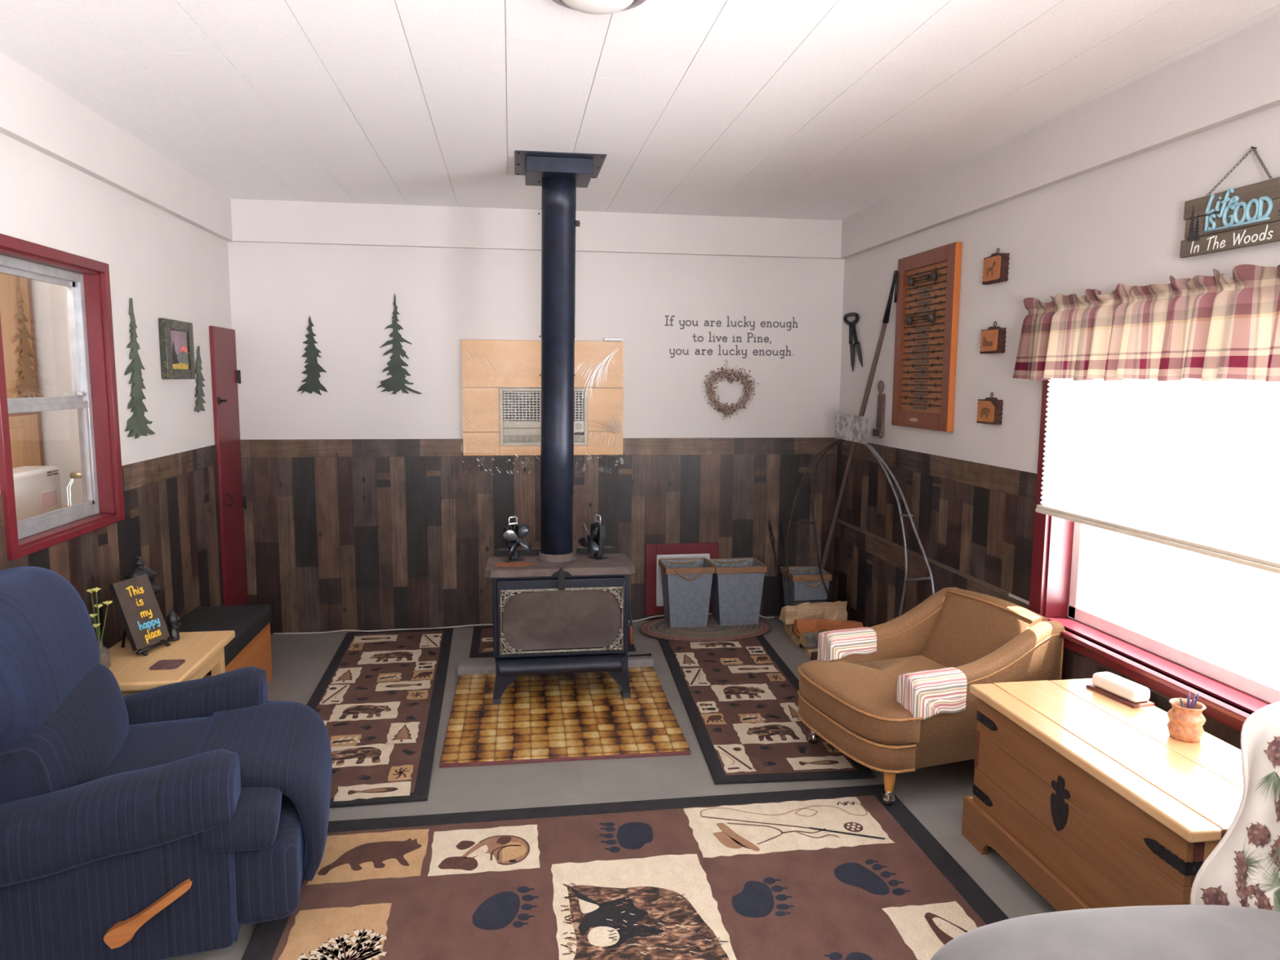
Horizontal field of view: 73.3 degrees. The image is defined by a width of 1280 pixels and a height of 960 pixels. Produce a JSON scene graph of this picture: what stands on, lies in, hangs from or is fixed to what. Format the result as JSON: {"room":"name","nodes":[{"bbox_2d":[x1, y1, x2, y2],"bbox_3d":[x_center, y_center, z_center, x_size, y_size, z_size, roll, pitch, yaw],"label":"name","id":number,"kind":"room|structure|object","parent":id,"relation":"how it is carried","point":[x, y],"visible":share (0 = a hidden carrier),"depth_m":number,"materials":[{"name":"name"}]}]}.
{"room":"living room","nodes":[
{"label":"living room","id":0,"kind":"room"},
{"bbox_2d":[30,279,81,505],"bbox_3d":[-2.947,-0.100,4.145,0.700,2.400,0.070,-1,7,-8],"label":"wall","id":1,"kind":"structure","parent":0,"point":[60,428],"depth_m":4.09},
{"bbox_2d":[0,132,231,493],"bbox_3d":[-1.970,0.054,1.678,0.100,2.686,7.200,-1,7,-8],"label":"wall","id":2,"kind":"structure","parent":0,"point":[170,267],"depth_m":3.87,"materials":[{"name":"beige paint"}]},
{"bbox_2d":[0,233,124,560],"bbox_3d":[-2.187,-0.311,3.177,0.122,1.064,0.843,-1,7,-8],"label":"window","id":3,"kind":"structure","parent":2,"relation":"in","point":[86,281],"depth_m":3.46,"materials":[{"name":"red paint"}]},
{"bbox_2d":[0,444,223,648],"bbox_3d":[-1.893,0.805,1.573,0.006,1.220,6.795,-1,7,-8],"label":"trim","id":4,"kind":"structure","parent":2,"relation":"attached to","point":[171,521],"depth_m":4.05,"materials":[{"name":"brown wood"}]},
{"bbox_2d":[0,52,233,241],"bbox_3d":[-1.894,-1.112,1.551,0.040,0.240,7.200,-1,7,-8],"label":"trim","id":5,"kind":"structure","parent":2,"relation":"attached to","point":[34,113],"depth_m":3.42,"materials":[{"name":"beige paint"}]},
{"bbox_2d":[124,297,155,438],"bbox_3d":[-2.240,-0.495,3.823,0.012,0.615,0.309,-1,7,-8],"label":"wall plaque","id":6,"kind":"object","parent":2,"relation":"attached to","point":[137,424],"visible":1,"depth_m":3.81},
{"bbox_2d":[158,318,195,379],"bbox_3d":[-2.296,-0.646,4.270,0.032,0.287,0.360,-1,7,-8],"label":"framed picture","id":7,"kind":"object","parent":2,"relation":"attached to","point":[176,337],"visible":1,"depth_m":4.23,"materials":[{"name":"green wood"}]},
{"bbox_2d":[194,346,206,412],"bbox_3d":[-2.353,-0.537,4.582,0.012,0.352,0.166,-1,7,-8],"label":"wall plaque","id":8,"kind":"object","parent":2,"relation":"attached to","point":[200,393],"visible":0.99,"depth_m":4.58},
{"bbox_2d":[208,325,248,605],"bbox_3d":[-2.395,0.056,5.075,0.062,1.880,0.400,-1,7,-8],"label":"door","id":9,"kind":"structure","parent":2,"relation":"in","point":[225,377],"depth_m":5.01,"materials":[{"name":"red paint"}]},
{"bbox_2d":[227,208,844,439],"bbox_3d":[-0.538,-0.398,5.582,4.095,2.686,0.150,-1,7,-8],"label":"wall","id":10,"kind":"structure","parent":0,"point":[445,297],"depth_m":5.38,"materials":[{"name":"beige paint"}]},
{"bbox_2d":[297,315,328,395],"bbox_3d":[-2.004,-0.757,5.236,0.182,0.483,0.012,-1,7,-8],"label":"wall plaque","id":11,"kind":"object","parent":10,"relation":"attached to","point":[313,369],"visible":1,"depth_m":5.24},
{"bbox_2d":[375,293,421,394],"bbox_3d":[-1.491,-0.838,5.304,0.283,0.618,0.012,-1,7,-8],"label":"wall plaque","id":12,"kind":"object","parent":10,"relation":"attached to","point":[396,383],"visible":1,"depth_m":5.31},
{"bbox_2d":[230,199,842,258],"bbox_3d":[-0.546,-1.551,5.347,3.755,0.240,0.040,-1,7,-8],"label":"trim","id":13,"kind":"structure","parent":10,"relation":"attached to","point":[272,221],"depth_m":5.29,"materials":[{"name":"beige paint"}]},
{"bbox_2d":[240,437,837,633],"bbox_3d":[-0.561,0.340,5.587,3.835,1.220,0.006,-1,7,-8],"label":"wood wainscoting","id":14,"kind":"structure","parent":10,"relation":"attached to","point":[340,534],"depth_m":5.50,"materials":[{"name":"brown wood"}]},
{"bbox_2d":[461,339,623,455],"bbox_3d":[-0.612,-0.519,5.465,1.015,0.723,0.030,-1,7,-8],"label":"wooden panel","id":15,"kind":"object","parent":10,"relation":"attached to","point":[598,365],"visible":0.97,"depth_m":5.43,"materials":[{"name":"beige wood"}]},
{"bbox_2d":[499,387,587,445],"bbox_3d":[-0.611,-0.401,5.466,0.556,0.363,0.052,-1,7,-8],"label":"air conditioner","id":16,"kind":"object","parent":15,"relation":"attached to","point":[520,408],"visible":0.74,"depth_m":5.45,"materials":[{"name":"beige plastic"}]},
{"bbox_2d":[502,391,584,421],"bbox_3d":[-0.611,-0.470,5.457,0.512,0.188,0.025,-1,7,-8],"label":"grille","id":17,"kind":"object","parent":16,"relation":"attached to","point":[517,406],"depth_m":5.45,"materials":[{"name":"plastic"}]},
{"bbox_2d":[503,435,584,442],"bbox_3d":[-0.612,-0.264,5.483,0.512,0.042,0.025,-1,7,-8],"label":"vent","id":18,"kind":"object","parent":16,"relation":"attached to","point":[507,438],"depth_m":5.46,"materials":[{"name":"beige plastic"}]},
{"bbox_2d":[603,337,622,341],"bbox_3d":[-0.170,-0.895,5.477,0.122,0.016,0.044,-1,7,-8],"label":"clip","id":19,"kind":"object","parent":15,"relation":"on","point":[604,339],"visible":1,"depth_m":5.46,"materials":[{"name":"plastic"}]},
{"bbox_2d":[644,542,719,615],"bbox_3d":[0.281,0.659,5.739,0.494,0.480,0.030,-1,7,-8],"label":"pet door","id":20,"kind":"structure","parent":10,"relation":"in","point":[654,605],"depth_m":5.71,"materials":[{"name":"red paint"}]},
{"bbox_2d":[702,359,758,420],"bbox_3d":[0.590,-0.589,5.615,0.386,0.395,0.070,-1,7,-8],"label":"heart wreath","id":21,"kind":"object","parent":10,"relation":"attached to","point":[730,375],"visible":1,"depth_m":5.61,"materials":[{"name":"brown wicker"}]},
{"bbox_2d":[664,315,798,358],"bbox_3d":[0.600,-0.932,5.613,0.892,0.274,0.002,-1,7,-8],"label":"wall lettering","id":22,"kind":"object","parent":10,"relation":"attached to","point":[666,316],"depth_m":5.62,"materials":[{"name":"black paint"}]},
{"bbox_2d":[160,615,1057,959],"bbox_3d":[-0.037,1.413,2.156,4.435,0.100,7.450,-1,7,-8],"label":"floor","id":23,"kind":"structure","parent":0,"point":[934,795],"depth_m":3.44,"materials":[{"name":"grey concrete"}]},
{"bbox_2d":[0,566,332,959],"bbox_3d":[-1.507,0.775,2.633,1.033,1.036,0.935,-2,7,-18],"label":"recliner","id":24,"kind":"object","parent":23,"relation":"on","point":[161,822],"visible":1,"depth_m":2.32,"materials":[{"name":"blue fabric"}]},
{"bbox_2d":[95,716,211,779],"bbox_3d":[-1.487,0.921,2.657,0.660,0.200,0.560,-2,7,-18],"label":"seat cushion","id":25,"kind":"object","parent":24,"relation":"on","point":[147,742],"depth_m":2.67,"materials":[{"name":"blue fabric"}]},
{"bbox_2d":[107,630,235,696],"bbox_3d":[-1.906,0.943,3.389,0.423,0.520,0.637,-1,7,-8],"label":"side table","id":26,"kind":"object","parent":23,"relation":"on","point":[202,652],"visible":0.2,"depth_m":3.34,"materials":[{"name":"brown wood"}]},
{"bbox_2d":[97,637,111,667],"bbox_3d":[-2.014,0.646,3.203,0.067,0.112,0.067,-1,7,-8],"label":"bottle vase","id":27,"kind":"object","parent":26,"relation":"on","point":[104,654],"visible":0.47,"depth_m":3.19,"materials":[{"name":"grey glass"}]},
{"bbox_2d":[86,586,112,639],"bbox_3d":[-2.016,0.537,3.216,0.057,0.285,0.088,2,7,14],"label":"flowers","id":28,"kind":"object","parent":27,"relation":"in","point":[92,615],"visible":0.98,"depth_m":3.19,"materials":[{"name":"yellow plant"}]},
{"bbox_2d":[123,555,163,639],"bbox_3d":[-2.071,0.485,3.573,0.160,0.344,0.160,-1,7,-8],"label":"lantern","id":29,"kind":"object","parent":26,"relation":"on","point":[140,570],"visible":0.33,"depth_m":3.54,"materials":[{"name":"metal"}]},
{"bbox_2d":[121,627,173,656],"bbox_3d":[-1.992,0.559,3.413,0.168,0.241,0.195,2,7,10],"label":"easel stand","id":30,"kind":"object","parent":26,"relation":"on","point":[140,651],"visible":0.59,"depth_m":3.43,"materials":[{"name":"black metal"}]},
{"bbox_2d":[108,573,169,651],"bbox_3d":[-1.981,0.521,3.407,0.109,0.263,0.179,2,7,10],"label":"painted sign","id":31,"kind":"object","parent":30,"relation":"on","point":[135,599],"visible":1,"depth_m":3.39,"materials":[{"name":"black paint"}]},
{"bbox_2d":[149,659,185,670],"bbox_3d":[-1.780,0.696,3.240,0.099,0.007,0.099,-1,7,-8],"label":"coaster","id":32,"kind":"object","parent":26,"relation":"on","point":[162,664],"visible":1,"depth_m":3.23,"materials":[{"name":"red stone"}]},
{"bbox_2d":[165,610,181,641],"bbox_3d":[-1.924,0.602,3.548,0.056,0.120,0.052,-1,7,-8],"label":"figurine","id":33,"kind":"object","parent":26,"relation":"on","point":[172,620],"visible":0.92,"depth_m":3.53,"materials":[{"name":"black plastic"}]},
{"bbox_2d":[167,604,272,684],"bbox_3d":[-2.081,0.910,4.146,0.379,0.405,0.860,-1,7,-8],"label":"storage bench","id":34,"kind":"object","parent":23,"relation":"on","point":[251,646],"visible":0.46,"depth_m":4.27,"materials":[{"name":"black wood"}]},
{"bbox_2d":[306,627,453,808],"bbox_3d":[-1.324,1.089,4.338,0.650,0.015,2.280,-1,7,-10],"label":"runner rug","id":35,"kind":"object","parent":23,"relation":"on","point":[378,700],"visible":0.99,"depth_m":4.12,"materials":[{"name":"fabric"}]},
{"bbox_2d":[273,613,773,634],"bbox_3d":[-0.690,0.934,5.595,3.233,0.036,0.078,-1,7,-9],"label":"power cord","id":36,"kind":"object","parent":23,"relation":"on","point":[708,613],"visible":0.64,"depth_m":5.44,"materials":[{"name":"black rubber"}]},
{"bbox_2d":[469,626,635,657],"bbox_3d":[-0.546,0.979,5.317,0.970,0.013,0.600,-1,7,-8],"label":"rug","id":37,"kind":"object","parent":23,"relation":"on","point":[482,646],"visible":0.24,"depth_m":5.19,"materials":[{"name":"fabric"}]},
{"bbox_2d":[456,656,653,676],"bbox_3d":[-0.458,1.026,4.728,1.080,0.060,0.085,-1,7,-8],"label":"board","id":38,"kind":"object","parent":23,"relation":"on","point":[633,661],"visible":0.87,"depth_m":4.65,"materials":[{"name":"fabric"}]},
{"bbox_2d":[439,666,691,768],"bbox_3d":[-0.379,1.112,4.172,1.060,0.020,1.110,-1,7,-8],"label":"hearth pad","id":39,"kind":"object","parent":23,"relation":"on","point":[581,716],"visible":0.94,"depth_m":4.00,"materials":[{"name":"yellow tile"}]},
{"bbox_2d":[484,546,635,704],"bbox_3d":[-0.421,0.709,4.493,0.746,0.704,0.682,-1,7,-8],"label":"wood stove","id":40,"kind":"object","parent":39,"relation":"on","point":[568,613],"visible":0.98,"depth_m":4.21,"materials":[{"name":"blue paint"}]},
{"bbox_2d":[502,515,531,562],"bbox_3d":[-0.627,0.297,4.319,0.156,0.225,0.103,-5,8,-37],"label":"fan","id":41,"kind":"object","parent":40,"relation":"on","point":[513,535],"visible":1,"depth_m":4.31,"materials":[{"name":"metal"}]},
{"bbox_2d":[537,176,580,555],"bbox_3d":[-0.409,-0.546,4.291,0.178,1.837,0.178,5,8,36],"label":"pipe","id":42,"kind":"object","parent":40,"relation":"on","point":[558,197],"visible":1,"depth_m":4.22,"materials":[{"name":"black metal"}]},
{"bbox_2d":[577,514,607,559],"bbox_3d":[-0.233,0.290,4.396,0.103,0.225,0.155,-5,9,-38],"label":"fan","id":43,"kind":"object","parent":40,"relation":"on","point":[593,541],"visible":1,"depth_m":4.38,"materials":[{"name":"black metal"}]},
{"bbox_2d":[240,784,1008,959],"bbox_3d":[-0.002,1.315,2.495,2.208,0.016,1.548,-1,7,-8],"label":"area rug","id":44,"kind":"object","parent":23,"relation":"on","point":[839,873],"visible":0.98,"depth_m":2.71,"materials":[{"name":"fabric"}]},
{"bbox_2d":[628,653,651,657],"bbox_3d":[-0.001,1.019,4.996,0.137,0.018,0.019,-1,7,-12],"label":"metal strip","id":45,"kind":"object","parent":23,"relation":"on","point":[649,654],"depth_m":4.99,"materials":[{"name":"black metal"}]},
{"bbox_2d":[639,614,771,641],"bbox_3d":[0.421,0.951,5.522,0.873,0.022,0.587,-1,7,-8],"label":"braided rug","id":46,"kind":"object","parent":23,"relation":"on","point":[660,628],"visible":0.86,"depth_m":5.42,"materials":[{"name":"fabric"}]},
{"bbox_2d":[658,557,715,628],"bbox_3d":[0.299,0.737,5.590,0.318,0.398,0.312,-1,7,-8],"label":"bin","id":47,"kind":"object","parent":46,"relation":"on","point":[686,583],"visible":1,"depth_m":5.48,"materials":[{"name":"grey metal"}]},
{"bbox_2d":[706,557,767,626],"bbox_3d":[0.627,0.734,5.653,0.335,0.392,0.295,-1,7,-8],"label":"bin","id":48,"kind":"object","parent":46,"relation":"on","point":[737,583],"visible":0.99,"depth_m":5.54,"materials":[{"name":"grey metal"}]},
{"bbox_2d":[657,635,875,784],"bbox_3d":[0.518,1.072,4.582,0.660,0.015,2.280,0,7,-6],"label":"runner rug","id":49,"kind":"object","parent":23,"relation":"on","point":[740,698],"visible":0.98,"depth_m":4.09,"materials":[{"name":"fabric"}]},
{"bbox_2d":[783,623,793,639],"bbox_3d":[1.112,0.931,5.445,0.375,0.100,0.154,-1,7,-8],"label":"log","id":50,"kind":"object","parent":23,"relation":"on","point":[788,628],"visible":0.07,"depth_m":5.39,"materials":[{"name":"brown wood"}]},
{"bbox_2d":[778,600,847,624],"bbox_3d":[1.095,0.820,5.426,0.415,0.135,0.139,-1,7,-8],"label":"log","id":51,"kind":"object","parent":50,"relation":"on","point":[837,611],"visible":0.77,"depth_m":5.38,"materials":[{"name":"brown wood"}]},
{"bbox_2d":[791,631,803,648],"bbox_3d":[1.139,0.972,5.266,0.391,0.062,0.154,-1,7,-8],"label":"log","id":52,"kind":"object","parent":23,"relation":"on","point":[795,638],"visible":0.06,"depth_m":5.23,"materials":[{"name":"brown wood"}]},
{"bbox_2d":[793,617,862,636],"bbox_3d":[1.154,0.892,5.269,0.414,0.095,0.145,-1,7,-8],"label":"log","id":53,"kind":"object","parent":52,"relation":"on","point":[809,625],"visible":0.71,"depth_m":5.23,"materials":[{"name":"brown wood"}]},
{"bbox_2d":[779,565,831,606],"bbox_3d":[1.088,0.774,5.663,0.262,0.360,0.292,-1,7,-8],"label":"bin","id":54,"kind":"object","parent":23,"relation":"on","point":[805,582],"visible":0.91,"depth_m":5.55,"materials":[{"name":"grey metal"}]},
{"bbox_2d":[768,520,784,607],"bbox_3d":[0.912,0.589,5.695,0.146,0.662,0.032,-1,7,-11],"label":"tool","id":55,"kind":"object","parent":54,"relation":"in","point":[770,525],"visible":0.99,"depth_m":5.68,"materials":[{"name":"black metal"}]},
{"bbox_2d":[779,520,785,580],"bbox_3d":[0.960,0.589,5.692,0.094,0.661,0.032,-1,7,-13],"label":"tool","id":56,"kind":"object","parent":54,"relation":"in","point":[780,523],"visible":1,"depth_m":5.66,"materials":[{"name":"black metal"}]},
{"bbox_2d":[802,645,817,657],"bbox_3d":[1.151,1.002,5.082,0.369,0.045,0.145,-1,7,-8],"label":"log","id":57,"kind":"object","parent":23,"relation":"on","point":[807,651],"visible":0.16,"depth_m":5.03,"materials":[{"name":"brown wood"}]},
{"bbox_2d":[799,631,826,648],"bbox_3d":[1.138,0.933,5.105,0.371,0.086,0.112,-1,7,-10],"label":"log","id":58,"kind":"object","parent":57,"relation":"on","point":[808,640],"visible":0.25,"depth_m":5.05,"materials":[{"name":"brown wood"}]},
{"bbox_2d":[810,651,817,660],"bbox_3d":[1.165,1.008,4.945,0.352,0.066,0.109,-1,7,-8],"label":"log","id":59,"kind":"object","parent":23,"relation":"on","point":[814,655],"visible":0.05,"depth_m":4.92,"materials":[{"name":"brown wood"}]},
{"bbox_2d":[817,270,898,574],"bbox_3d":[1.319,-0.121,5.353,0.062,2.224,0.886,-2,7,-18],"label":"pole","id":60,"kind":"object","parent":23,"relation":"on","point":[895,281],"visible":0.81,"depth_m":5.17,"materials":[{"name":"brown wood"}]},
{"bbox_2d":[786,413,935,616],"bbox_3d":[1.214,0.343,4.850,0.404,1.394,1.238,-1,7,-8],"label":"fork","id":61,"kind":"object","parent":23,"relation":"on","point":[851,428],"visible":0.9,"depth_m":5.11,"materials":[{"name":"grey metal"}]},
{"bbox_2d":[796,586,1064,805],"bbox_3d":[1.163,0.859,3.598,0.888,0.677,0.694,-2,7,-19],"label":"armchair","id":62,"kind":"object","parent":23,"relation":"on","point":[849,702],"visible":0.77,"depth_m":3.41,"materials":[{"name":"brown fabric"}]},
{"bbox_2d":[817,626,876,662],"bbox_3d":[0.913,0.743,3.803,0.241,0.160,0.113,-2,7,-19],"label":"cover","id":63,"kind":"object","parent":62,"relation":"on","point":[833,645],"visible":0.94,"depth_m":3.76,"materials":[{"name":"fabric"}]},
{"bbox_2d":[798,655,946,744],"bbox_3d":[1.054,0.874,3.561,0.645,0.139,0.684,-2,7,-19],"label":"seat cushion","id":64,"kind":"object","parent":62,"relation":"on","point":[855,695],"depth_m":3.41,"materials":[{"name":"fabric"}]},
{"bbox_2d":[895,666,966,721],"bbox_3d":[1.105,0.808,3.264,0.241,0.160,0.113,-2,7,-19],"label":"cover","id":65,"kind":"object","parent":62,"relation":"on","point":[926,694],"visible":0.98,"depth_m":3.22,"materials":[{"name":"fabric"}]},
{"bbox_2d":[961,678,1243,911],"bbox_3d":[1.467,1.043,2.580,0.500,0.556,0.997,-1,7,-8],"label":"chest","id":66,"kind":"object","parent":23,"relation":"on","point":[1090,796],"visible":0.81,"depth_m":2.49,"materials":[{"name":"brown wood"}]},
{"bbox_2d":[1085,671,1154,708],"bbox_3d":[1.610,0.698,2.884,0.085,0.058,0.200,-2,7,-16],"label":"lidded box","id":67,"kind":"object","parent":66,"relation":"on","point":[1133,695],"visible":1,"depth_m":2.85,"materials":[{"name":"white ceramic"}]},
{"bbox_2d":[1167,697,1206,742],"bbox_3d":[1.620,0.714,2.550,0.097,0.106,0.097,-1,7,-8],"label":"ceramic jar","id":68,"kind":"object","parent":66,"relation":"on","point":[1184,724],"visible":0.98,"depth_m":2.52,"materials":[{"name":"ceramic"}]},
{"bbox_2d":[1179,697,1184,707],"bbox_3d":[1.617,0.699,2.549,0.037,0.110,0.008,2,7,15],"label":"pen","id":69,"kind":"object","parent":68,"relation":"in","point":[1180,699],"visible":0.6,"depth_m":2.54,"materials":[{"name":"grey plastic"}]},
{"bbox_2d":[1186,692,1190,708],"bbox_3d":[1.621,0.693,2.549,0.008,0.122,0.033,7,9,42],"label":"pen","id":70,"kind":"object","parent":68,"relation":"in","point":[1188,694],"visible":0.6,"depth_m":2.55,"materials":[{"name":"purple plastic"}]},
{"bbox_2d":[1188,698,1195,708],"bbox_3d":[1.621,0.697,2.545,0.008,0.116,0.040,-2,7,-16],"label":"pen","id":71,"kind":"object","parent":68,"relation":"in","point":[1192,704],"visible":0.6,"depth_m":2.52,"materials":[{"name":"purple plastic"}]},
{"bbox_2d":[1192,693,1199,708],"bbox_3d":[1.623,0.691,2.545,0.048,0.128,0.008,4,8,28],"label":"pen","id":72,"kind":"object","parent":68,"relation":"in","point":[1196,698],"visible":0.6,"depth_m":2.53,"materials":[{"name":"purple plastic"}]},
{"bbox_2d":[930,904,1279,959],"bbox_3d":[1.094,1.034,1.103,1.129,0.915,1.235,-1,7,-8],"label":"table","id":73,"kind":"object","parent":23,"relation":"on","point":[1180,931],"visible":0.99,"depth_m":1.45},
{"bbox_2d":[1190,701,1279,911],"bbox_3d":[1.422,0.821,1.327,0.410,0.621,1.047,-1,7,-8],"label":"chair","id":74,"kind":"object","parent":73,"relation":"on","point":[1242,869],"visible":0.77,"depth_m":1.72,"materials":[{"name":"beige fabric"}]},
{"bbox_2d":[0,0,1279,220],"bbox_3d":[0.011,-1.299,1.837,4.095,0.090,7.458,-1,7,-8],"label":"ceiling","id":75,"kind":"structure","parent":0,"point":[811,109],"depth_m":3.02,"materials":[{"name":"white wood"}]},
{"bbox_2d":[514,150,606,187],"bbox_3d":[-0.396,-1.495,4.179,0.420,0.075,0.460,-1,7,-8],"label":"box","id":76,"kind":"object","parent":75,"relation":"attached to","point":[535,166],"visible":1,"depth_m":4.03,"materials":[{"name":"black metal"}]},
{"bbox_2d":[551,0,645,14],"bbox_3d":[-0.110,-1.267,2.233,0.286,0.068,0.286,-1,7,-8],"label":"ceiling light","id":77,"kind":"object","parent":75,"relation":"attached to","point":[588,6],"visible":1,"depth_m":2.25,"materials":[{"name":"white glass"}]},
{"bbox_2d":[839,104,1279,614],"bbox_3d":[1.951,0.011,2.263,0.160,2.686,7.200,-1,7,-8],"label":"wall","id":78,"kind":"structure","parent":0,"point":[1122,222],"depth_m":3.63,"materials":[{"name":"beige paint"}]},
{"bbox_2d":[843,312,862,371],"bbox_3d":[1.360,-0.883,5.492,0.025,0.378,0.309,-1,7,-8],"label":"pruning shears","id":79,"kind":"object","parent":78,"relation":"hanging from","point":[852,332],"visible":1,"depth_m":5.49,"materials":[{"name":"black metal"}]},
{"bbox_2d":[872,380,884,438],"bbox_3d":[1.420,-0.421,5.112,0.037,0.340,0.099,-1,7,-8],"label":"bar","id":80,"kind":"object","parent":78,"relation":"hanging from","point":[881,397],"visible":1,"depth_m":5.08,"materials":[{"name":"wood"}]},
{"bbox_2d":[836,518,1008,595],"bbox_3d":[1.484,0.387,4.842,0.012,0.020,2.065,-1,7,-8],"label":"trim","id":81,"kind":"structure","parent":78,"relation":"attached to","point":[997,589],"depth_m":4.49,"materials":[{"name":"brown wood"}]},
{"bbox_2d":[891,241,962,431],"bbox_3d":[1.494,-0.736,4.547,0.050,0.923,0.636,-1,7,-8],"label":"display","id":82,"kind":"object","parent":78,"relation":"attached to","point":[928,290],"visible":1,"depth_m":4.50,"materials":[{"name":"brown wood"}]},
{"bbox_2d":[835,438,1036,601],"bbox_3d":[1.867,0.406,2.294,0.006,0.548,7.194,-1,7,-8],"label":"trim","id":83,"kind":"structure","parent":78,"relation":"attached to","point":[976,520],"depth_m":4.31,"materials":[{"name":"brown wood"}]},
{"bbox_2d":[976,391,1003,424],"bbox_3d":[1.597,-0.329,3.928,0.039,0.146,0.157,-1,7,-8],"label":"plaque","id":84,"kind":"object","parent":78,"relation":"attached to","point":[989,411],"visible":1,"depth_m":3.90,"materials":[{"name":"brown wood"}]},
{"bbox_2d":[979,320,1006,354],"bbox_3d":[1.599,-0.647,3.896,0.039,0.144,0.154,-1,7,-8],"label":"plaque","id":85,"kind":"object","parent":78,"relation":"attached to","point":[993,339],"visible":1,"depth_m":3.87,"materials":[{"name":"brown wood"}]},
{"bbox_2d":[982,248,1009,284],"bbox_3d":[1.599,-0.965,3.867,0.039,0.154,0.155,-1,7,-8],"label":"plaque","id":86,"kind":"object","parent":78,"relation":"attached to","point":[996,268],"visible":1,"depth_m":3.83,"materials":[{"name":"brown wood"}]},
{"bbox_2d":[832,521,1240,749],"bbox_3d":[1.863,1.020,2.367,0.006,0.655,7.194,-1,7,-8],"label":"wainscoting","id":87,"kind":"structure","parent":78,"relation":"attached to","point":[868,571],"depth_m":5.01,"materials":[{"name":"brown wood"}]},
{"bbox_2d":[840,13,1279,258],"bbox_3d":[1.860,-1.153,2.111,0.040,0.240,7.200,-1,7,-8],"label":"trim","id":88,"kind":"structure","parent":78,"relation":"attached to","point":[1237,77],"depth_m":3.14,"materials":[{"name":"beige paint"}]},
{"bbox_2d":[1028,379,1279,731],"bbox_3d":[1.884,0.088,2.551,0.210,1.345,2.117,-1,7,-8],"label":"window","id":89,"kind":"structure","parent":78,"relation":"in","point":[1230,694],"depth_m":3.23,"materials":[{"name":"red paint"}]},
{"bbox_2d":[1035,378,1279,574],"bbox_3d":[1.798,-0.158,2.492,0.030,0.825,2.054,-1,7,-8],"label":"cellular shade","id":90,"kind":"object","parent":89,"relation":"attached to","point":[1188,464],"visible":0.72,"depth_m":2.83,"materials":[{"name":"white fabric"}]},
{"bbox_2d":[1179,146,1279,257],"bbox_3d":[1.796,-0.839,2.551,0.042,0.292,0.453,-1,7,-8],"label":"sign","id":91,"kind":"object","parent":78,"relation":"attached to","point":[1247,215],"visible":1,"depth_m":2.57,"materials":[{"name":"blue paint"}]},
{"bbox_3d":[1.804,-0.556,2.456,0.062,0.023,2.235,-1,7,-8],"label":"curtain rod","id":92,"kind":"object","parent":78,"relation":"attached to","visible":0},
{"bbox_2d":[1013,264,1279,382],"bbox_3d":[1.742,-0.451,2.467,0.069,0.337,2.239,-1,7,-8],"label":"plaid valance","id":93,"kind":"object","parent":92,"relation":"hanging from","point":[1216,327],"visible":1,"depth_m":2.80,"materials":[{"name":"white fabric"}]},
{"bbox_3d":[-3.647,1.189,3.852,2.600,0.100,4.500,-1,7,-8],"label":"floor","id":94,"kind":"structure","parent":0,"visible":0},
{"bbox_2d":[0,272,44,468],"bbox_3d":[-2.944,-0.004,3.332,0.463,2.400,1.550,-1,7,-8],"label":"tall cabinet","id":95,"kind":"object","parent":94,"relation":"on","point":[15,295],"visible":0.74,"depth_m":3.89,"materials":[{"name":"beige wood"}]},
{"bbox_3d":[-2.529,0.697,3.473,0.370,0.980,1.540,-1,7,-8],"label":"countertop","id":96,"kind":"structure","parent":94,"relation":"on","visible":0},
{"bbox_2d":[12,466,62,520],"bbox_3d":[-2.649,0.077,3.600,0.164,0.220,0.570,-1,7,-8],"label":"machine","id":97,"kind":"object","parent":96,"relation":"on","point":[37,491],"visible":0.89,"depth_m":3.69,"materials":[{"name":"white plastic"}]},
{"bbox_2d":[47,470,57,475],"bbox_3d":[-2.601,-0.031,3.806,0.003,0.018,0.085,-1,7,-8],"label":"vent","id":98,"kind":"object","parent":97,"relation":"attached to","point":[50,473],"depth_m":3.81,"materials":[{"name":"black metal"}]},
{"bbox_2d":[66,471,84,506],"bbox_3d":[-2.535,0.057,3.905,0.112,0.190,0.112,-1,7,-8],"label":"glass jar","id":99,"kind":"object","parent":96,"relation":"on","point":[74,489],"visible":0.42,"depth_m":3.86,"materials":[{"name":"white"}]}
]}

